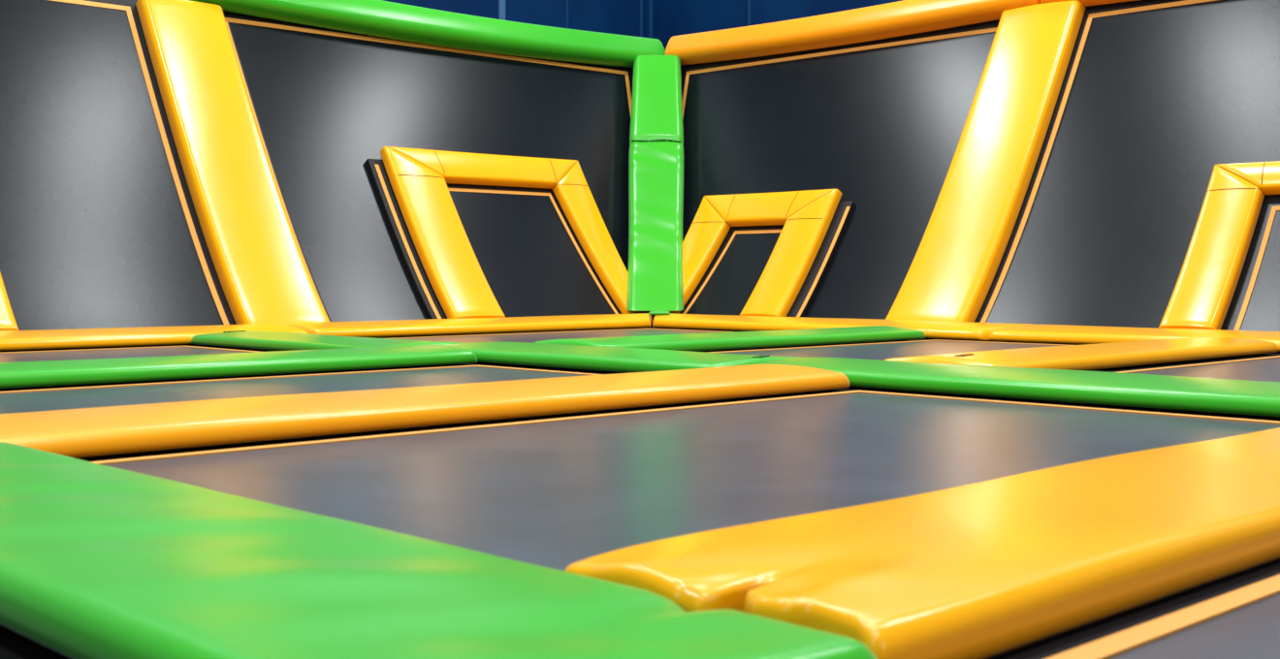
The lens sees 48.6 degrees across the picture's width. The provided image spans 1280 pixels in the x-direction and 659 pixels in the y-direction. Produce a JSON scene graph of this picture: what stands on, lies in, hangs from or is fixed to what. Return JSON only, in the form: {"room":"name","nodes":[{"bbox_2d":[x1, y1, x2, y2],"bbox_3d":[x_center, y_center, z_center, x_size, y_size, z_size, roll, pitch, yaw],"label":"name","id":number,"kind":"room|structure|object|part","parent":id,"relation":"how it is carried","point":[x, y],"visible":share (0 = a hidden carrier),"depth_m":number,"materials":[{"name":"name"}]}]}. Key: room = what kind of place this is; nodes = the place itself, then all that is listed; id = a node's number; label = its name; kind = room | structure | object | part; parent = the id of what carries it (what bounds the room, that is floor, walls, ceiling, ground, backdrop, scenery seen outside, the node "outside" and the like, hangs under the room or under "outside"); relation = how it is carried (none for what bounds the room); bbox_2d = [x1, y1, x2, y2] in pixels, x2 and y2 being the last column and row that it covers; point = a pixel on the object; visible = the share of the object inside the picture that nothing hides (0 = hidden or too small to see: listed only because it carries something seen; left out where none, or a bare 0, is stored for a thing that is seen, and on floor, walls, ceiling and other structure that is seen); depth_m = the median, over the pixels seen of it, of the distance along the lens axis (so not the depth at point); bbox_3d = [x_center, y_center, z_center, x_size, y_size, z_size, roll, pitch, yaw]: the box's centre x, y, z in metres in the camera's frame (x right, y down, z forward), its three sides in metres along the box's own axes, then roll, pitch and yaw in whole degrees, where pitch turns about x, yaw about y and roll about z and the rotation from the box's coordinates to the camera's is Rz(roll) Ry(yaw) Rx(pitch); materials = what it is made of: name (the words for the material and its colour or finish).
{"room":"trampoline park","nodes":[
{"label":"trampoline park","id":0,"kind":"room"},
{"bbox_2d":[0,325,652,658],"bbox_3d":[0.011,0.236,3.145,12.360,0.100,12.500,-2,3,-44],"label":"floor","id":1,"kind":"structure","parent":0,"point":[13,645],"depth_m":1.17,"materials":[{"name":"black"}]},
{"bbox_2d":[0,0,236,330],"bbox_3d":[-3.152,-0.856,6.160,2.840,1.869,1.188,-2,3,-44],"label":"trampoline","id":2,"kind":"object","parent":1,"relation":"on","point":[100,227],"visible":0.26,"depth_m":6.67,"materials":[{"name":"black fabric"}]},
{"bbox_2d":[0,272,18,330],"bbox_3d":[-3.346,-0.424,5.567,1.515,0.996,0.709,-2,3,-44],"label":"pad","id":3,"kind":"object","parent":2,"relation":"attached to","point":[8,322],"visible":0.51,"depth_m":5.87,"materials":[{"name":"yellow plastic"}]},
{"bbox_2d":[0,345,275,362],"bbox_3d":[-2.210,0.126,4.432,2.750,0.018,1.760,-2,3,-44],"label":"trampoline","id":4,"kind":"object","parent":1,"relation":"on","point":[179,350],"visible":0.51,"depth_m":5.24,"materials":[{"name":"grey fabric"}]},
{"bbox_2d":[191,330,461,351],"bbox_3d":[-1.204,0.052,5.426,0.420,0.058,1.400,-2,3,-44],"label":"pad","id":5,"kind":"object","parent":4,"relation":"on","point":[244,339],"visible":0.71,"depth_m":5.32,"materials":[{"name":"green plastic"}]},
{"bbox_2d":[0,323,308,351],"bbox_3d":[-2.572,0.043,5.490,2.698,0.071,0.590,-2,3,-44],"label":"pad","id":6,"kind":"object","parent":1,"relation":"on","point":[143,336],"visible":0.67,"depth_m":5.63,"materials":[{"name":"yellow plastic"}]},
{"bbox_3d":[-2.572,0.072,5.492,2.580,0.013,0.470,-2,3,-44],"label":"support rail","id":7,"kind":"part","parent":6,"relation":"part of","materials":[{"name":"yellow"}]},
{"bbox_2d":[0,362,616,414],"bbox_3d":[-1.065,0.170,3.315,2.850,0.018,1.400,-2,3,-44],"label":"trampoline","id":8,"kind":"object","parent":1,"relation":"on","point":[24,400],"visible":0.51,"depth_m":3.71,"materials":[{"name":"grey fabric"}]},
{"bbox_2d":[0,345,477,390],"bbox_3d":[-1.597,0.115,3.787,2.640,0.062,0.380,-2,3,-44],"label":"pad","id":9,"kind":"object","parent":8,"relation":"on","point":[16,375],"visible":1,"depth_m":3.98,"materials":[{"name":"green plastic"}]},
{"bbox_3d":[-1.597,0.140,3.788,2.520,0.013,0.260,-2,3,-44],"label":"support rail","id":10,"kind":"part","parent":9,"relation":"part of","materials":[{"name":"black"}]},
{"bbox_2d":[444,342,796,373],"bbox_3d":[-0.101,0.088,4.496,0.460,0.059,1.350,-2,3,-44],"label":"pad","id":11,"kind":"object","parent":8,"relation":"on","point":[617,360],"visible":0.66,"depth_m":4.28,"materials":[{"name":"green plastic"}]},
{"bbox_3d":[-0.101,0.111,4.497,0.340,0.013,1.230,-2,3,-44],"label":"support rail","id":12,"kind":"part","parent":11,"relation":"part of","materials":[{"name":"black"}]},
{"bbox_2d":[0,442,876,658],"bbox_3d":[-0.512,0.212,1.411,0.363,0.055,1.610,-2,3,-44],"label":"pad","id":13,"kind":"object","parent":1,"relation":"on","point":[98,561],"visible":1,"depth_m":1.09,"materials":[{"name":"green plastic"}]},
{"bbox_2d":[223,10,653,325],"bbox_3d":[-0.790,-0.945,8.421,3.662,1.872,1.203,-2,3,-44],"label":"trampoline","id":14,"kind":"object","parent":1,"relation":"on","point":[325,103],"visible":0.48,"depth_m":8.04,"materials":[{"name":"black fabric"}]},
{"bbox_2d":[135,0,329,324],"bbox_3d":[-2.049,-0.850,7.109,0.455,1.734,1.150,-2,3,-44],"label":"pad","id":15,"kind":"object","parent":14,"relation":"attached to","point":[263,274],"visible":0.91,"depth_m":7.07,"materials":[{"name":"yellow plastic"}]},
{"bbox_2d":[189,0,665,67],"bbox_3d":[-1.122,-1.862,8.749,3.510,0.261,0.214,-2,3,-44],"label":"pad","id":16,"kind":"object","parent":14,"relation":"attached to","point":[381,18],"visible":0.91,"depth_m":8.62,"materials":[{"name":"green plastic"}]},
{"bbox_2d":[365,146,649,319],"bbox_3d":[-0.720,-0.525,8.092,1.515,0.996,0.709,-2,3,-44],"label":"frame","id":17,"kind":"object","parent":14,"relation":"attached to","point":[475,235],"visible":0.91,"depth_m":8.07,"materials":[{"name":"yellow plastic"}]},
{"bbox_2d":[280,313,652,338],"bbox_3d":[-0.671,-0.029,7.316,2.629,0.070,0.593,-2,3,-44],"label":"pad","id":18,"kind":"object","parent":1,"relation":"on","point":[537,324],"visible":0.8,"depth_m":6.86,"materials":[{"name":"yellow plastic"}]},
{"bbox_3d":[-0.669,0.000,7.319,2.518,0.013,0.473,-2,3,-44],"label":"support rail","id":19,"kind":"part","parent":18,"relation":"part of","materials":[{"name":"yellow"}]},
{"bbox_2d":[626,55,683,311],"bbox_3d":[0.105,-0.994,8.970,0.357,1.710,1.689,0,2,0],"label":"pad","id":20,"kind":"object","parent":18,"relation":"on","point":[656,162],"visible":1,"depth_m":8.95,"materials":[{"name":"green plastic"}]},
{"bbox_2d":[385,327,729,343],"bbox_3d":[-0.275,0.052,6.293,2.580,0.018,1.760,-2,3,-44],"label":"trampoline","id":21,"kind":"object","parent":1,"relation":"on","point":[528,337],"visible":0.3,"depth_m":6.70,"materials":[{"name":"grey fabric"}]},
{"bbox_2d":[77,387,1279,571],"bbox_3d":[0.231,0.205,2.438,2.460,0.018,1.620,-2,3,-44],"label":"trampoline","id":22,"kind":"object","parent":1,"relation":"on","point":[554,492],"visible":0.54,"depth_m":2.20,"materials":[{"name":"grey fabric"}]},
{"bbox_2d":[0,364,849,458],"bbox_3d":[-0.578,0.156,2.776,2.705,0.060,0.410,-2,3,-44],"label":"pad","id":23,"kind":"object","parent":22,"relation":"on","point":[110,431],"visible":1,"depth_m":2.65,"materials":[{"name":"orange plastic"}]},
{"bbox_3d":[-0.578,0.180,2.777,2.585,0.013,0.290,-2,3,-44],"label":"support rail","id":24,"kind":"part","parent":23,"relation":"part of","materials":[{"name":"black"}]},
{"bbox_2d":[680,19,999,319],"bbox_3d":[0.773,-0.952,8.594,1.203,1.872,3.087,-2,3,-44],"label":"trampoline","id":25,"kind":"object","parent":1,"relation":"on","point":[880,123],"visible":0.39,"depth_m":8.33,"materials":[{"name":"black fabric"}]},
{"bbox_2d":[651,189,855,320],"bbox_3d":[0.616,-0.420,8.252,0.574,0.775,1.147,-2,3,-44],"label":"frame","id":26,"kind":"object","parent":25,"relation":"attached to","point":[758,254],"visible":0.86,"depth_m":8.21,"materials":[{"name":"yellow plastic"}]},
{"bbox_2d":[664,0,1041,65],"bbox_3d":[1.212,-1.878,8.822,0.200,0.235,2.870,-2,3,-44],"label":"pad","id":27,"kind":"object","parent":25,"relation":"attached to","point":[904,17],"visible":0.96,"depth_m":8.72,"materials":[{"name":"orange plastic"}]},
{"bbox_2d":[885,0,1086,322],"bbox_3d":[1.815,-0.879,7.421,1.169,1.769,0.480,-2,3,-44],"label":"pad","id":28,"kind":"object","parent":25,"relation":"attached to","point":[949,277],"visible":0.91,"depth_m":7.38,"materials":[{"name":"yellow plastic"}]},
{"bbox_2d":[652,313,1033,341],"bbox_3d":[0.793,-0.027,7.271,0.620,0.071,2.651,-2,3,-44],"label":"pad","id":29,"kind":"object","parent":1,"relation":"on","point":[947,331],"visible":0.78,"depth_m":6.92,"materials":[{"name":"yellow plastic"}]},
{"bbox_2d":[649,310,670,314],"bbox_3d":[0.109,-0.095,7.893,0.113,0.017,0.198,0,2,1],"label":"pad","id":30,"kind":"object","parent":29,"relation":"on","point":[655,311],"visible":1,"depth_m":7.80,"materials":[{"name":"green plastic"}]},
{"bbox_3d":[0.791,0.001,7.275,0.500,0.013,2.538,-2,3,-44],"label":"support rail","id":31,"kind":"part","parent":29,"relation":"part of","materials":[{"name":"yellow"}]},
{"bbox_2d":[704,339,1068,360],"bbox_3d":[0.917,0.094,5.220,2.350,0.018,1.400,-2,3,-44],"label":"trampoline","id":32,"kind":"object","parent":1,"relation":"on","point":[881,351],"visible":0.35,"depth_m":5.50,"materials":[{"name":"grey fabric"}]},
{"bbox_2d":[535,325,925,351],"bbox_3d":[0.428,0.039,5.719,1.940,0.061,0.400,-2,3,-44],"label":"pad","id":33,"kind":"object","parent":32,"relation":"on","point":[759,339],"visible":0.81,"depth_m":5.51,"materials":[{"name":"green plastic"}]},
{"bbox_3d":[0.428,0.063,5.720,1.820,0.013,0.280,-2,3,-44],"label":"support rail","id":34,"kind":"part","parent":33,"relation":"part of","materials":[{"name":"black"}]},
{"bbox_2d":[989,324,1279,352],"bbox_3d":[2.163,0.030,5.848,0.620,0.069,1.299,-2,3,-44],"label":"pad","id":35,"kind":"object","parent":32,"relation":"on","point":[1067,335],"visible":0.82,"depth_m":5.80,"materials":[{"name":"yellow plastic"}]},
{"bbox_3d":[2.163,0.058,5.849,0.500,0.013,1.180,-2,3,-44],"label":"support rail","id":36,"kind":"part","parent":35,"relation":"part of","materials":[{"name":"black"}]},
{"bbox_2d":[974,0,1279,328],"bbox_3d":[2.976,-0.862,6.318,1.188,1.869,3.220,-2,3,-44],"label":"trampoline","id":37,"kind":"object","parent":1,"relation":"on","point":[1154,95],"visible":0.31,"depth_m":6.90,"materials":[{"name":"black fabric"}]},
{"bbox_2d":[1040,0,1137,6],"bbox_3d":[3.161,-1.798,6.799,0.200,0.235,2.710,-2,3,-44],"label":"pad","id":38,"kind":"object","parent":37,"relation":"attached to","point":[1086,3],"visible":0.6,"depth_m":7.54,"materials":[{"name":"orange plastic"}]},
{"bbox_2d":[1158,160,1279,331],"bbox_3d":[2.918,-0.335,5.873,0.590,0.793,1.330,-2,3,-44],"label":"frame","id":39,"kind":"object","parent":37,"relation":"attached to","point":[1229,279],"visible":0.87,"depth_m":6.19,"materials":[{"name":"yellow plastic"}]},
{"bbox_2d":[987,558,1279,658],"bbox_3d":[1.420,0.254,1.204,2.460,0.018,1.750,-2,3,-44],"label":"trampoline","id":40,"kind":"object","parent":1,"relation":"on","point":[1236,616],"visible":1,"depth_m":1.17,"materials":[{"name":"grey fabric"}]},
{"bbox_2d":[564,427,1279,658],"bbox_3d":[0.788,0.194,1.819,2.074,0.058,0.355,-2,3,-44],"label":"pad","id":41,"kind":"object","parent":40,"relation":"on","point":[987,569],"visible":1,"depth_m":1.25,"materials":[{"name":"yellow plastic"}]},
{"bbox_2d":[753,356,1279,418],"bbox_3d":[1.232,0.140,3.206,0.450,0.058,2.300,-2,3,-44],"label":"pad","id":42,"kind":"object","parent":40,"relation":"on","point":[1226,397],"visible":0.81,"depth_m":3.24,"materials":[{"name":"green plastic"}]},
{"bbox_3d":[1.232,0.163,3.207,0.330,0.013,2.180,-2,3,-44],"label":"support rail","id":43,"kind":"part","parent":42,"relation":"part of","materials":[{"name":"black"}]},
{"bbox_2d":[1087,352,1279,383],"bbox_3d":[2.040,0.141,4.054,2.350,0.018,1.800,-2,3,-44],"label":"trampoline","id":44,"kind":"object","parent":1,"relation":"on","point":[1264,368],"visible":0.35,"depth_m":4.38,"materials":[{"name":"grey fabric"}]},
{"bbox_2d":[884,337,1278,370],"bbox_3d":[1.511,0.081,4.653,1.900,0.062,0.400,-2,3,-44],"label":"pad","id":45,"kind":"object","parent":44,"relation":"on","point":[1101,356],"visible":0.77,"depth_m":4.41,"materials":[{"name":"yellow plastic"}]},
{"bbox_2d":[383,0,655,38],"bbox_3d":[-4.321,-2.245,7.659,12.510,4.700,0.150,-2,3,-44],"label":"wall","id":46,"kind":"structure","parent":0,"point":[610,16],"depth_m":11.15,"materials":[{"name":"blue paint"}]},
{"bbox_2d":[498,0,505,20],"bbox_3d":[-1.040,-2.416,10.700,0.055,4.600,0.012,-2,3,-44],"label":"trim","id":47,"kind":"structure","parent":46,"relation":"attached to","point":[501,3],"depth_m":10.69,"materials":[{"name":"blue metal"}]},
{"bbox_2d":[566,0,568,28],"bbox_3d":[-0.572,-2.434,11.150,0.012,4.600,0.012,-2,3,-44],"label":"trim","id":48,"kind":"structure","parent":46,"relation":"attached to","point":[566,0],"depth_m":11.14,"materials":[{"name":"blue metal"}]},
{"bbox_2d":[640,0,642,36],"bbox_3d":[0.012,-2.456,11.711,0.020,4.600,0.012,-2,3,-44],"label":"trim","id":49,"kind":"structure","parent":46,"relation":"attached to","point":[641,1],"depth_m":11.70,"materials":[{"name":"blue metal"}]},
{"bbox_2d":[648,0,652,38],"bbox_3d":[0.091,-2.459,11.787,0.030,4.600,0.012,-2,3,-44],"label":"trim","id":50,"kind":"structure","parent":46,"relation":"attached to","point":[650,1],"depth_m":11.78,"materials":[{"name":"blue metal"}]},
{"bbox_2d":[655,0,902,50],"bbox_3d":[4.518,-2.234,7.387,0.150,4.700,12.500,-2,3,-44],"label":"wall","id":51,"kind":"structure","parent":0,"point":[673,17],"depth_m":11.22,"materials":[{"name":"blue paint"}]},
{"bbox_2d":[747,0,750,26],"bbox_3d":[0.854,-2.431,11.073,0.012,4.600,0.020,-2,3,-44],"label":"trim","id":52,"kind":"structure","parent":51,"relation":"attached to","point":[749,1],"depth_m":11.06,"materials":[{"name":"blue metal"}]}
]}

